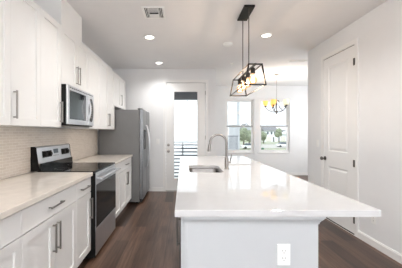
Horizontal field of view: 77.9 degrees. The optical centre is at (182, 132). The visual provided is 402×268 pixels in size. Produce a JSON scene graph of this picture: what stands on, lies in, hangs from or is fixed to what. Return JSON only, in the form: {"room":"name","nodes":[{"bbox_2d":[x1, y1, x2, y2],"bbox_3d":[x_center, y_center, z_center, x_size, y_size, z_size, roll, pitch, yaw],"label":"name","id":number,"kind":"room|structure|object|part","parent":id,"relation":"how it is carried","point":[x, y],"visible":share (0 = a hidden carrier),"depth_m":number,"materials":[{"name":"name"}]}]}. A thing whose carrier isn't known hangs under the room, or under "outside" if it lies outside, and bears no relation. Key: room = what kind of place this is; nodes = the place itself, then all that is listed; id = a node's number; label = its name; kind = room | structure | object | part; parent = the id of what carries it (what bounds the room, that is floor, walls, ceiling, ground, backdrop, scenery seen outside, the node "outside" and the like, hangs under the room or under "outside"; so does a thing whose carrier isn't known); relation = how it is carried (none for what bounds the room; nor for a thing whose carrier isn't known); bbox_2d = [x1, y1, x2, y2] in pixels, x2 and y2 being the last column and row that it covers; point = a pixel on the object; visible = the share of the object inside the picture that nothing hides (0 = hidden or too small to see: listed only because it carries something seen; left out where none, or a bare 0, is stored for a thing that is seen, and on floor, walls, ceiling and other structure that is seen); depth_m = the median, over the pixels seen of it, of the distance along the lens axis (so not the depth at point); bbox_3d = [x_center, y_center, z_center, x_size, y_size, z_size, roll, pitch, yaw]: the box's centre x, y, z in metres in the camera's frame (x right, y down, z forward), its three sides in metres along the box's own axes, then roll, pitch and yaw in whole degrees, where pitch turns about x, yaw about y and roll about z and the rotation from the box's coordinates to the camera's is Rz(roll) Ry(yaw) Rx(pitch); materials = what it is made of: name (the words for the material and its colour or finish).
{"room":"kitchen","nodes":[
{"label":"kitchen","id":0,"kind":"room"},
{"bbox_2d":[0,42,111,171],"bbox_3d":[-1.640,-0.050,0.835,0.120,2.740,9.670,0,0,0],"label":"wall","id":1,"kind":"structure","parent":0,"point":[82,42],"depth_m":4.28,"materials":[{"name":"paint"}]},
{"bbox_2d":[0,0,40,126],"bbox_3d":[-1.398,-0.575,1.800,0.360,1.050,0.758,0,0,0],"label":"upper cabinet","id":2,"kind":"object","parent":1,"relation":"attached to","point":[20,20],"visible":1,"depth_m":1.93,"materials":[{"name":"paint"}]},
{"bbox_3d":[-1.260,-0.575,1.610,0.019,1.046,0.376,0,0,0],"label":"door","id":3,"kind":"part","parent":2,"relation":"part of","materials":[{"name":"paint"}]},
{"bbox_3d":[-1.234,-0.205,1.830,0.032,0.210,0.011,0,0,0],"label":"handle","id":4,"kind":"part","parent":2,"relation":"part of","materials":[{"name":"silver metal"}]},
{"bbox_2d":[0,127,96,179],"bbox_3d":[-1.575,0.180,2.626,0.010,0.458,3.852,0,0,0],"label":"tile backsplash","id":5,"kind":"structure","parent":1,"relation":"attached to","point":[16,143],"depth_m":2.55,"materials":[{"name":"beige tile"}]},
{"bbox_2d":[39,8,62,126],"bbox_3d":[-1.398,-0.575,2.364,0.360,1.050,0.366,0,0,0],"label":"upper cabinet","id":6,"kind":"object","parent":1,"relation":"attached to","point":[51,102],"visible":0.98,"depth_m":2.36,"materials":[{"name":"paint"}]},
{"bbox_2d":[61,25,88,92],"bbox_3d":[-1.398,-0.801,2.929,0.360,0.598,0.756,0,0,0],"label":"upper cabinet","id":7,"kind":"object","parent":1,"relation":"attached to","point":[74,55],"visible":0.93,"depth_m":2.86,"materials":[{"name":"paint"}]},
{"bbox_2d":[33,0,81,42],"bbox_3d":[-1.417,-1.260,2.820,0.325,0.320,0.520,0,0,0],"label":"soffit","id":8,"kind":"object","parent":7,"relation":"on","point":[61,11],"depth_m":2.65,"materials":[{"name":"paint"}]},
{"bbox_3d":[-1.260,-0.801,2.740,0.019,0.594,0.375,0,0,0],"label":"door","id":9,"kind":"part","parent":7,"relation":"part of","materials":[{"name":"paint"}]},
{"bbox_2d":[61,84,93,126],"bbox_3d":[-1.353,-0.283,2.929,0.430,0.430,0.752,0,0,0],"label":"microwave","id":10,"kind":"object","parent":7,"relation":"attached to","point":[78,105],"visible":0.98,"depth_m":2.78,"materials":[{"name":"silver metal"}]},
{"bbox_3d":[-1.198,-0.290,2.834,0.018,0.412,0.558,0,0,0],"label":"door","id":11,"kind":"part","parent":10,"relation":"part of","materials":[{"name":"glass"}]},
{"bbox_3d":[-1.166,-0.285,3.083,0.056,0.333,0.021,0,0,0],"label":"handle","id":12,"kind":"part","parent":10,"relation":"part of","materials":[{"name":"silver metal"}]},
{"bbox_3d":[-1.198,-0.290,3.211,0.018,0.412,0.185,0,0,0],"label":"control panel","id":13,"kind":"part","parent":10,"relation":"part of","materials":[{"name":"silver metal"}]},
{"bbox_3d":[-1.260,-0.801,3.119,0.019,0.594,0.375,0,0,0],"label":"door","id":14,"kind":"part","parent":7,"relation":"part of","materials":[{"name":"paint"}]},
{"bbox_2d":[65,50,100,128],"bbox_3d":[-1.414,-0.575,3.540,0.328,1.050,0.458,0,0,0],"label":"upper cabinet","id":15,"kind":"object","parent":1,"relation":"attached to","point":[94,61],"visible":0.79,"depth_m":3.58,"materials":[{"name":"paint"}]},
{"bbox_3d":[-1.260,-0.575,3.540,0.019,1.046,0.456,0,0,0],"label":"door","id":16,"kind":"part","parent":15,"relation":"part of","materials":[{"name":"paint"}]},
{"bbox_2d":[101,61,114,128],"bbox_3d":[-1.398,-0.575,4.150,0.360,1.050,0.758,0,0,0],"label":"upper cabinet","id":17,"kind":"object","parent":1,"relation":"attached to","point":[107,74],"visible":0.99,"depth_m":4.11,"materials":[{"name":"paint"}]},
{"bbox_3d":[-1.260,-0.575,3.960,0.019,1.046,0.376,0,0,0],"label":"door","id":18,"kind":"part","parent":17,"relation":"part of","materials":[{"name":"paint"}]},
{"bbox_3d":[-1.260,-0.575,4.340,0.019,1.046,0.376,0,0,0],"label":"door","id":19,"kind":"part","parent":17,"relation":"part of","materials":[{"name":"paint"}]},
{"bbox_2d":[115,73,124,109],"bbox_3d":[-1.398,-0.790,4.961,0.360,0.620,0.856,0,0,0],"label":"upper cabinet","id":20,"kind":"object","parent":1,"relation":"attached to","point":[119,82],"visible":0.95,"depth_m":4.90,"materials":[{"name":"paint"}]},
{"bbox_3d":[-1.260,-0.790,4.747,0.019,0.616,0.425,0,0,0],"label":"door","id":21,"kind":"part","parent":20,"relation":"part of","materials":[{"name":"paint"}]},
{"bbox_3d":[-1.260,-0.790,5.176,0.019,0.616,0.425,0,0,0],"label":"door","id":22,"kind":"part","parent":20,"relation":"part of","materials":[{"name":"paint"}]},
{"bbox_2d":[112,69,215,190],"bbox_3d":[-0.425,-0.050,5.610,2.310,2.740,0.120,0,0,0],"label":"wall","id":23,"kind":"structure","parent":0,"point":[143,87],"depth_m":5.55,"materials":[{"name":"paint"}]},
{"bbox_2d":[152,187,162,190],"bbox_3d":[0.015,1.275,5.543,1.430,0.090,0.014,0,0,0],"label":"baseboard","id":24,"kind":"structure","parent":23,"relation":"attached to","point":[153,188],"depth_m":5.54,"materials":[{"name":"paint"}]},
{"bbox_2d":[163,80,207,190],"bbox_3d":[0.060,0.075,5.569,1.010,2.490,0.162,0,0,0],"label":"door","id":25,"kind":"structure","parent":23,"relation":"in","point":[170,183],"depth_m":5.56,"materials":[{"name":"paint"}]},
{"bbox_3d":[0.062,0.065,5.552,0.565,1.990,0.012,0,0,0],"label":"glass frame","id":26,"kind":"part","parent":25,"relation":"part of","materials":[{"name":"glass"}]},
{"bbox_2d":[66,0,386,85],"bbox_3d":[1.510,-1.480,1.800,6.420,0.120,11.840,0,0,0],"label":"ceiling","id":27,"kind":"structure","parent":0,"point":[193,33],"depth_m":3.57,"materials":[{"name":"paint"}]},
{"bbox_2d":[144,35,154,38],"bbox_3d":[-0.500,-1.415,3.700,0.170,0.009,0.170,0,0,0],"label":"recessed light","id":28,"kind":"object","parent":27,"relation":"in","point":[145,36],"visible":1,"depth_m":3.70,"materials":[{"name":"white plastic"}]},
{"bbox_2d":[141,7,165,18],"bbox_3d":[-0.345,-1.416,2.945,0.260,0.008,0.290,0,0,0],"label":"ceiling vent","id":29,"kind":"object","parent":27,"relation":"in","point":[148,12],"visible":1,"depth_m":2.94,"materials":[{"name":"white plastic"}]},
{"bbox_2d":[223,42,232,46],"bbox_3d":[0.717,-1.399,3.970,0.150,0.041,0.150,0,0,0],"label":"smoke detector","id":30,"kind":"object","parent":27,"relation":"attached to","point":[226,44],"visible":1,"depth_m":3.93,"materials":[{"name":"white plastic"}]},
{"bbox_2d":[230,5,266,95],"bbox_3d":[0.743,-0.951,2.940,0.232,0.938,0.798,0,0,0],"label":"pendant light","id":31,"kind":"object","parent":27,"relation":"hanging from","point":[247,10],"visible":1,"depth_m":2.83,"materials":[{"name":"black metal"}]},
{"bbox_3d":[0.743,-1.055,3.080,0.011,0.690,0.010,0,0,0],"label":"rod","id":32,"kind":"part","parent":31,"relation":"part of","materials":[{"name":"brown metal"}]},
{"bbox_3d":[0.743,-1.055,2.800,0.011,0.690,0.010,0,0,0],"label":"rod","id":33,"kind":"part","parent":31,"relation":"part of","materials":[{"name":"brown metal"}]},
{"bbox_2d":[250,67,254,79],"bbox_3d":[0.743,-0.606,2.640,0.093,0.188,0.093,0,0,0],"label":"bulb","id":34,"kind":"object","parent":31,"relation":"attached to","point":[252,70],"depth_m":2.63,"materials":[{"name":"brown"}]},
{"bbox_2d":[260,33,271,37],"bbox_3d":[1.220,-1.415,3.630,0.170,0.009,0.170,0,0,0],"label":"recessed light","id":35,"kind":"object","parent":27,"relation":"in","point":[265,35],"visible":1,"depth_m":3.63,"materials":[{"name":"white plastic"}]},
{"bbox_2d":[263,74,288,113],"bbox_3d":[2.300,-0.930,6.115,0.624,0.980,0.599,0,0,0],"label":"chandelier","id":36,"kind":"object","parent":27,"relation":"hanging from","point":[273,102],"visible":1,"depth_m":6.08,"materials":[{"name":"silver metal"}]},
{"bbox_2d":[288,60,307,61],"bbox_3d":[2.280,-1.416,4.925,0.360,0.008,0.130,0,0,0],"label":"ceiling vent","id":37,"kind":"object","parent":27,"relation":"in","point":[289,60],"visible":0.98,"depth_m":4.89,"materials":[{"name":"white plastic"}]},
{"bbox_2d":[78,175,401,267],"bbox_3d":[1.510,1.370,1.800,6.420,0.100,11.840,0,0,0],"label":"floor","id":38,"kind":"structure","parent":0,"point":[143,235],"depth_m":2.89,"materials":[{"name":"wood"}]},
{"bbox_2d":[0,210,21,267],"bbox_3d":[-1.246,0.884,1.083,0.665,0.872,0.743,0,0,0],"label":"base cabinet","id":39,"kind":"object","parent":38,"relation":"on","point":[10,226],"visible":0.89,"depth_m":1.37,"materials":[{"name":"paint"}]},
{"bbox_3d":[-0.955,0.531,1.083,0.019,0.146,0.741,0,0,0],"label":"drawer","id":40,"kind":"part","parent":39,"relation":"part of","materials":[{"name":"paint"}]},
{"bbox_3d":[-0.955,0.909,1.269,0.019,0.594,0.369,0,0,0],"label":"door","id":41,"kind":"part","parent":39,"relation":"part of","materials":[{"name":"paint"}]},
{"bbox_2d":[0,172,92,219],"bbox_3d":[-1.252,0.428,1.623,0.653,0.037,1.846,0,0,0],"label":"countertop","id":42,"kind":"structure","parent":39,"relation":"on","point":[19,192],"depth_m":1.87,"materials":[{"name":"stone"}]},
{"bbox_2d":[20,184,76,267],"bbox_3d":[-1.246,0.884,1.830,0.665,0.872,0.748,0,0,0],"label":"base cabinet","id":43,"kind":"object","parent":38,"relation":"on","point":[49,225],"visible":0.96,"depth_m":1.78,"materials":[{"name":"paint"}]},
{"bbox_3d":[-0.955,0.909,1.643,0.019,0.594,0.371,0,0,0],"label":"door","id":44,"kind":"part","parent":43,"relation":"part of","materials":[{"name":"paint"}]},
{"bbox_3d":[-0.955,0.531,1.830,0.019,0.146,0.746,0,0,0],"label":"drawer","id":45,"kind":"part","parent":43,"relation":"part of","materials":[{"name":"paint"}]},
{"bbox_3d":[-0.929,0.770,1.800,0.032,0.210,0.011,0,0,0],"label":"handle","id":46,"kind":"part","parent":43,"relation":"part of","materials":[{"name":"silver metal"}]},
{"bbox_3d":[-0.929,0.533,1.830,0.032,0.011,0.190,0,0,0],"label":"handle","id":47,"kind":"part","parent":43,"relation":"part of","materials":[{"name":"silver metal"}]},
{"bbox_3d":[-0.929,0.770,1.860,0.032,0.210,0.011,0,0,0],"label":"handle","id":48,"kind":"part","parent":43,"relation":"part of","materials":[{"name":"silver metal"}]},
{"bbox_3d":[-0.955,0.909,2.018,0.019,0.594,0.371,0,0,0],"label":"door","id":49,"kind":"part","parent":43,"relation":"part of","materials":[{"name":"paint"}]},
{"bbox_2d":[31,144,119,258],"bbox_3d":[-1.202,0.736,2.929,0.733,1.168,0.757,0,0,0],"label":"range","id":50,"kind":"object","parent":38,"relation":"on","point":[51,158],"visible":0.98,"depth_m":2.77,"materials":[{"name":"silver metal"}]},
{"bbox_3d":[-1.506,0.240,2.747,0.015,0.070,0.190,0,0,0],"label":"knob panel","id":51,"kind":"part","parent":50,"relation":"part of","materials":[{"name":"black plastic"}]},
{"bbox_3d":[-1.522,0.279,2.930,0.093,0.248,0.748,0,0,0],"label":"panel","id":52,"kind":"part","parent":50,"relation":"part of","materials":[{"name":"silver metal"}]},
{"bbox_3d":[-1.473,0.364,2.930,0.006,0.078,0.736,0,0,0],"label":"panel","id":53,"kind":"part","parent":50,"relation":"part of","materials":[{"name":"black glass"}]},
{"bbox_2d":[37,162,114,172],"bbox_3d":[-1.202,0.412,2.930,0.595,0.019,0.756,0,0,0],"label":"cooktop","id":54,"kind":"object","parent":50,"relation":"in","point":[95,167],"depth_m":2.83,"materials":[{"name":"black glass"}]},
{"bbox_3d":[-0.913,0.857,2.554,0.024,0.867,0.005,0,0,0],"label":"trim","id":55,"kind":"part","parent":50,"relation":"part of","materials":[{"name":"black metal"}]},
{"bbox_3d":[-0.912,1.143,2.930,0.026,0.265,0.748,0,0,0],"label":"storage drawer","id":56,"kind":"part","parent":50,"relation":"part of","materials":[{"name":"silver metal"}]},
{"bbox_3d":[-0.914,0.434,2.930,0.022,0.023,0.756,0,0,0],"label":"rail","id":57,"kind":"part","parent":50,"relation":"part of","materials":[{"name":"silver metal"}]},
{"bbox_3d":[-0.911,0.728,2.930,0.028,0.555,0.748,0,0,0],"label":"oven door","id":58,"kind":"part","parent":50,"relation":"part of","materials":[{"name":"black glass"}]},
{"bbox_3d":[-0.866,0.482,2.930,0.062,0.026,0.696,0,0,0],"label":"handle","id":59,"kind":"part","parent":50,"relation":"part of","materials":[{"name":"silver metal"}]},
{"bbox_2d":[76,177,92,267],"bbox_3d":[-1.246,0.884,2.375,0.665,0.872,0.338,0,0,0],"label":"base cabinet","id":60,"kind":"object","parent":38,"relation":"on","point":[84,198],"visible":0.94,"depth_m":2.38,"materials":[{"name":"paint"}]},
{"bbox_3d":[-0.955,0.531,2.375,0.019,0.146,0.336,0,0,0],"label":"drawer","id":61,"kind":"part","parent":60,"relation":"part of","materials":[{"name":"paint"}]},
{"bbox_2d":[115,162,120,217],"bbox_3d":[-1.246,0.884,3.542,0.665,0.872,0.453,0,0,0],"label":"base cabinet","id":62,"kind":"object","parent":38,"relation":"on","point":[118,173],"visible":0.22,"depth_m":3.67,"materials":[{"name":"paint"}]},
{"bbox_2d":[73,155,132,164],"bbox_3d":[-1.252,0.428,3.933,0.653,0.037,1.238,0,0,0],"label":"countertop","id":63,"kind":"structure","parent":62,"relation":"on","point":[117,159],"depth_m":3.87,"materials":[{"name":"stone"}]},
{"bbox_3d":[-0.955,0.531,3.542,0.019,0.146,0.451,0,0,0],"label":"drawer","id":64,"kind":"part","parent":62,"relation":"part of","materials":[{"name":"paint"}]},
{"bbox_2d":[115,157,130,218],"bbox_3d":[-1.246,0.884,4.157,0.665,0.872,0.773,0,0,0],"label":"base cabinet","id":65,"kind":"object","parent":38,"relation":"on","point":[126,164],"visible":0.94,"depth_m":4.10,"materials":[{"name":"paint"}]},
{"bbox_3d":[-0.955,0.909,3.964,0.019,0.594,0.384,0,0,0],"label":"door","id":66,"kind":"part","parent":65,"relation":"part of","materials":[{"name":"paint"}]},
{"bbox_3d":[-0.955,0.531,4.157,0.019,0.146,0.771,0,0,0],"label":"drawer","id":67,"kind":"part","parent":65,"relation":"part of","materials":[{"name":"paint"}]},
{"bbox_3d":[-0.955,0.909,4.351,0.019,0.594,0.384,0,0,0],"label":"door","id":68,"kind":"part","parent":65,"relation":"part of","materials":[{"name":"paint"}]},
{"bbox_2d":[98,108,149,202],"bbox_3d":[-1.111,0.439,5.027,0.898,1.762,0.910,0,0,0],"label":"refrigerator","id":69,"kind":"object","parent":38,"relation":"on","point":[130,135],"visible":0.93,"depth_m":4.57,"materials":[{"name":"metal"}]},
{"bbox_3d":[-0.766,0.405,4.768,0.067,1.660,0.388,0,0,0],"label":"door","id":70,"kind":"part","parent":69,"relation":"part of","materials":[{"name":"metal"}]},
{"bbox_3d":[-0.766,0.405,5.224,0.067,1.660,0.512,0,0,0],"label":"door","id":71,"kind":"part","parent":69,"relation":"part of","materials":[{"name":"metal"}]},
{"bbox_3d":[-0.704,0.280,4.930,0.083,0.849,0.021,0,0,0],"label":"handle","id":72,"kind":"part","parent":69,"relation":"part of","materials":[{"name":"silver metal"}]},
{"bbox_2d":[176,217,325,267],"bbox_3d":[0.358,0.884,2.777,0.793,0.872,2.939,0,0,0],"label":"kitchen island","id":73,"kind":"object","parent":38,"relation":"on","point":[206,242],"visible":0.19,"depth_m":1.33,"materials":[{"name":"paint"}]},
{"bbox_3d":[-0.024,0.555,1.392,0.026,0.160,0.011,0,0,0],"label":"handle","id":74,"kind":"part","parent":73,"relation":"part of","materials":[{"name":"grey metal"}]},
{"bbox_3d":[-0.003,0.833,1.571,0.017,0.746,0.454,0,0,0],"label":"door","id":75,"kind":"part","parent":73,"relation":"part of","materials":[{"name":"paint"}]},
{"bbox_3d":[0.381,0.471,2.777,0.749,0.046,2.939,0,0,0],"label":"cove moulding","id":76,"kind":"part","parent":73,"relation":"part of","materials":[{"name":"paint"}]},
{"bbox_2d":[175,156,380,216],"bbox_3d":[0.498,0.428,2.785,1.084,0.036,2.970,0,0,0],"label":"island countertop","id":77,"kind":"structure","parent":73,"relation":"on","point":[249,187],"depth_m":1.63,"materials":[{"name":"stone"}]},
{"bbox_2d":[189,168,221,172],"bbox_3d":[0.247,0.539,2.800,0.391,0.182,0.596,0,0,0],"label":"sink","id":78,"kind":"object","parent":77,"relation":"in","point":[193,170],"visible":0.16,"depth_m":3.07,"materials":[{"name":"metal"}]},
{"bbox_2d":[207,134,231,168],"bbox_3d":[0.406,0.213,2.757,0.269,0.394,0.063,0,0,0],"label":"faucet","id":79,"kind":"object","parent":77,"relation":"on","point":[214,135],"visible":0.99,"depth_m":2.75,"materials":[{"name":"silver metal"}]},
{"bbox_3d":[0.390,0.148,2.760,0.214,0.264,0.024,0,0,0],"label":"spout","id":80,"kind":"part","parent":79,"relation":"part of","materials":[{"name":"silver metal"}]},
{"bbox_2d":[277,244,289,264],"bbox_3d":[0.541,0.658,1.331,0.070,0.114,0.007,0,0,0],"label":"wall outlet","id":81,"kind":"object","parent":73,"relation":"attached to","point":[283,250],"visible":1,"depth_m":1.33,"materials":[{"name":"white plastic"}]},
{"bbox_2d":[216,86,307,171],"bbox_3d":[2.665,-0.050,7.660,4.110,2.740,0.120,0,0,0],"label":"wall","id":82,"kind":"structure","parent":0,"point":[297,160],"depth_m":7.60,"materials":[{"name":"paint"}]},
{"bbox_2d":[224,99,254,152],"bbox_3d":[1.740,-0.188,7.640,0.940,1.665,0.120,0,0,0],"label":"window","id":83,"kind":"structure","parent":82,"relation":"in","point":[226,100],"depth_m":7.63,"materials":[{"name":"paint"}]},
{"bbox_3d":[1.740,-0.573,7.680,0.810,0.825,0.030,0,0,0],"label":"sash","id":84,"kind":"part","parent":83,"relation":"part of","materials":[{"name":"glass"}]},
{"bbox_3d":[1.740,0.190,7.649,0.810,0.790,0.028,0,0,0],"label":"sash","id":85,"kind":"part","parent":83,"relation":"part of","materials":[{"name":"glass"}]},
{"bbox_3d":[1.740,-0.182,7.631,0.800,0.049,0.006,0,0,0],"label":"meeting rail","id":86,"kind":"part","parent":83,"relation":"part of","materials":[{"name":"grey"}]},
{"bbox_2d":[258,99,290,152],"bbox_3d":[2.800,-0.188,7.640,1.000,1.665,0.120,0,0,0],"label":"window","id":87,"kind":"structure","parent":82,"relation":"in","point":[260,100],"depth_m":7.63,"materials":[{"name":"paint"}]},
{"bbox_3d":[2.800,0.190,7.649,0.870,0.790,0.028,0,0,0],"label":"sash","id":88,"kind":"part","parent":87,"relation":"part of","materials":[{"name":"paint"}]},
{"bbox_3d":[2.800,-0.573,7.680,0.870,0.825,0.030,0,0,0],"label":"sash","id":89,"kind":"part","parent":87,"relation":"part of","materials":[{"name":"glass"}]},
{"bbox_3d":[2.800,-0.182,7.631,0.860,0.049,0.006,0,0,0],"label":"meeting rail","id":90,"kind":"part","parent":87,"relation":"part of","materials":[{"name":"grey"}]},
{"bbox_3d":[2.800,0.632,7.605,1.000,0.026,0.050,0,0,0],"label":"sill","id":91,"kind":"part","parent":87,"relation":"part of","materials":[{"name":"paint"}]},
{"bbox_2d":[285,172,307,174],"bbox_3d":[2.665,1.275,7.593,3.870,0.090,0.014,0,0,0],"label":"baseboard","id":92,"kind":"structure","parent":82,"relation":"attached to","point":[290,173],"depth_m":7.59,"materials":[{"name":"paint"}]},
{"bbox_2d":[308,50,310,182],"bbox_3d":[3.460,-0.050,4.310,2.520,2.740,0.120,0,0,0],"label":"wall","id":93,"kind":"structure","parent":0,"point":[309,52],"depth_m":4.31,"materials":[{"name":"paint"}]},
{"bbox_2d":[311,0,401,253],"bbox_3d":[2.260,-0.050,0.125,0.120,2.740,8.250,0,0,0],"label":"wall","id":94,"kind":"structure","parent":0,"point":[379,31],"depth_m":2.81,"materials":[{"name":"paint"}]},
{"bbox_2d":[320,38,358,237],"bbox_3d":[2.159,0.068,3.515,0.081,2.505,0.824,0,0,0],"label":"door","id":95,"kind":"structure","parent":94,"relation":"in","point":[339,158],"depth_m":3.41,"materials":[{"name":"paint"}]},
{"bbox_2d":[371,217,375,224],"bbox_3d":[2.196,1.000,2.860,0.007,0.114,0.070,0,0,0],"label":"wall outlet","id":96,"kind":"object","parent":94,"relation":"attached to","point":[373,219],"visible":0.7,"depth_m":2.85,"materials":[{"name":"white plastic"}]},
{"bbox_2d":[358,231,401,263],"bbox_3d":[2.193,1.275,0.185,0.014,0.090,8.370,0,0,0],"label":"baseboard","id":97,"kind":"structure","parent":94,"relation":"attached to","point":[393,254],"depth_m":2.73,"materials":[{"name":"paint"}]},
{"bbox_3d":[-0.800,1.400,6.510,2.800,0.120,1.680,0,0,0],"label":"deck","id":98,"kind":"object","parent":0,"visible":0},
{"bbox_2d":[174,142,196,176],"bbox_3d":[-0.805,0.805,7.160,2.790,1.070,0.080,0,0,0],"label":"balcony railing","id":99,"kind":"object","parent":98,"relation":"on","point":[182,144],"visible":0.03,"depth_m":7.14,"materials":[{"name":"grey metal"}]},
{"bbox_3d":[-0.800,-1.360,6.510,2.800,0.120,1.680,0,0,0],"label":"ceiling","id":100,"kind":"structure","parent":0,"visible":0},
{"bbox_2d":[174,92,196,99],"bbox_3d":[-0.800,-1.125,7.275,2.800,0.350,0.150,0,0,0],"label":"beam","id":101,"kind":"structure","parent":100,"relation":"attached to","point":[177,95],"depth_m":7.20,"materials":[{"name":"paint"}]},
{"label":"outside","id":102,"kind":"structure","parent":0,"visible":0},
{"bbox_2d":[240,141,285,149],"bbox_3d":[0.000,4.420,154.300,320.000,0.200,291.400,0,0,0],"label":"ground","id":103,"kind":"structure","parent":102,"point":[241,142],"depth_m":94.82,"materials":[{"name":"green plant"}]},
{"bbox_2d":[174,100,239,175],"bbox_3d":[-3.369,-1.880,18.700,14.061,12.400,11.600,0,0,0],"label":"townhouse","id":104,"kind":"structure","parent":103,"relation":"on","point":[185,111],"depth_m":14.00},
{"bbox_3d":[2.823,0.295,13.990,0.352,1.350,0.020,0,0,0],"label":"pane","id":105,"kind":"part","parent":104,"relation":"part of","materials":[{"name":"grey glass"}]},
{"bbox_3d":[2.568,0.640,12.960,0.629,0.920,0.060,0,0,0],"label":"balustrade","id":106,"kind":"part","parent":104,"relation":"part of","materials":[{"name":"paint"}]},
{"bbox_2d":[240,127,248,144],"bbox_3d":[16.939,1.456,69.863,3.157,5.751,3.202,0,0,0],"label":"tree","id":107,"kind":"object","parent":103,"relation":"on","point":[244,134],"visible":0.9,"depth_m":68.97,"materials":[{"name":"green plant"}]},
{"bbox_2d":[241,143,250,148],"bbox_3d":[17.290,3.553,64.000,4.490,1.445,1.740,0,0,0],"label":"car","id":108,"kind":"object","parent":103,"relation":"on","point":[246,145],"visible":0.56,"depth_m":63.16,"materials":[{"name":"white paint"}]},
{"bbox_2d":[246,130,250,142],"bbox_3d":[20.688,1.820,77.948,4.025,5.026,3.573,0,0,0],"label":"tree","id":109,"kind":"object","parent":103,"relation":"on","point":[249,131],"visible":0.43,"depth_m":76.86,"materials":[{"name":"green plant"}]},
{"bbox_2d":[261,131,266,142],"bbox_3d":[30.866,1.965,95.983,3.359,4.740,3.692,0,0,0],"label":"tree","id":110,"kind":"object","parent":103,"relation":"on","point":[263,134],"visible":0.84,"depth_m":94.96,"materials":[{"name":"green plant"}]},
{"bbox_2d":[261,127,276,141],"bbox_3d":[39.855,0.720,117.000,6.645,7.200,11.000,0,0,0],"label":"house","id":111,"kind":"structure","parent":103,"relation":"on","point":[270,131],"depth_m":112.00,"materials":[{"name":"white"}]},
{"bbox_2d":[274,128,281,142],"bbox_3d":[38.426,1.314,99.971,3.144,6.035,2.795,0,0,0],"label":"tree","id":112,"kind":"object","parent":103,"relation":"on","point":[278,133],"visible":1,"depth_m":99.10,"materials":[{"name":"green plant"}]},
{"bbox_2d":[277,130,285,140],"bbox_3d":[48.889,1.620,122.950,6.948,5.400,11.100,0,0,0],"label":"house","id":113,"kind":"structure","parent":103,"relation":"on","point":[283,137],"depth_m":117.95,"materials":[{"name":"white"}]},
{"bbox_3d":[47.581,3.170,117.970,2.379,2.300,0.060,0,0,0],"label":"garage door","id":114,"kind":"part","parent":113,"relation":"part of","materials":[{"name":"paint"}]},
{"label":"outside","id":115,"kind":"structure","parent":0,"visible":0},
{"bbox_2d":[240,144,285,147],"bbox_3d":[20.000,4.300,77.000,280.000,0.040,22.000,0,0,0],"label":"street","id":116,"kind":"structure","parent":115,"point":[262,145],"depth_m":74.22,"materials":[{"name":"grey asphalt"}]},
{"bbox_2d":[275,142,285,146],"bbox_3d":[28.915,3.553,71.000,4.490,1.445,1.740,0,0,0],"label":"car","id":117,"kind":"object","parent":116,"relation":"on","point":[280,144],"visible":0.55,"depth_m":70.21,"materials":[{"name":"white paint"}]}
]}

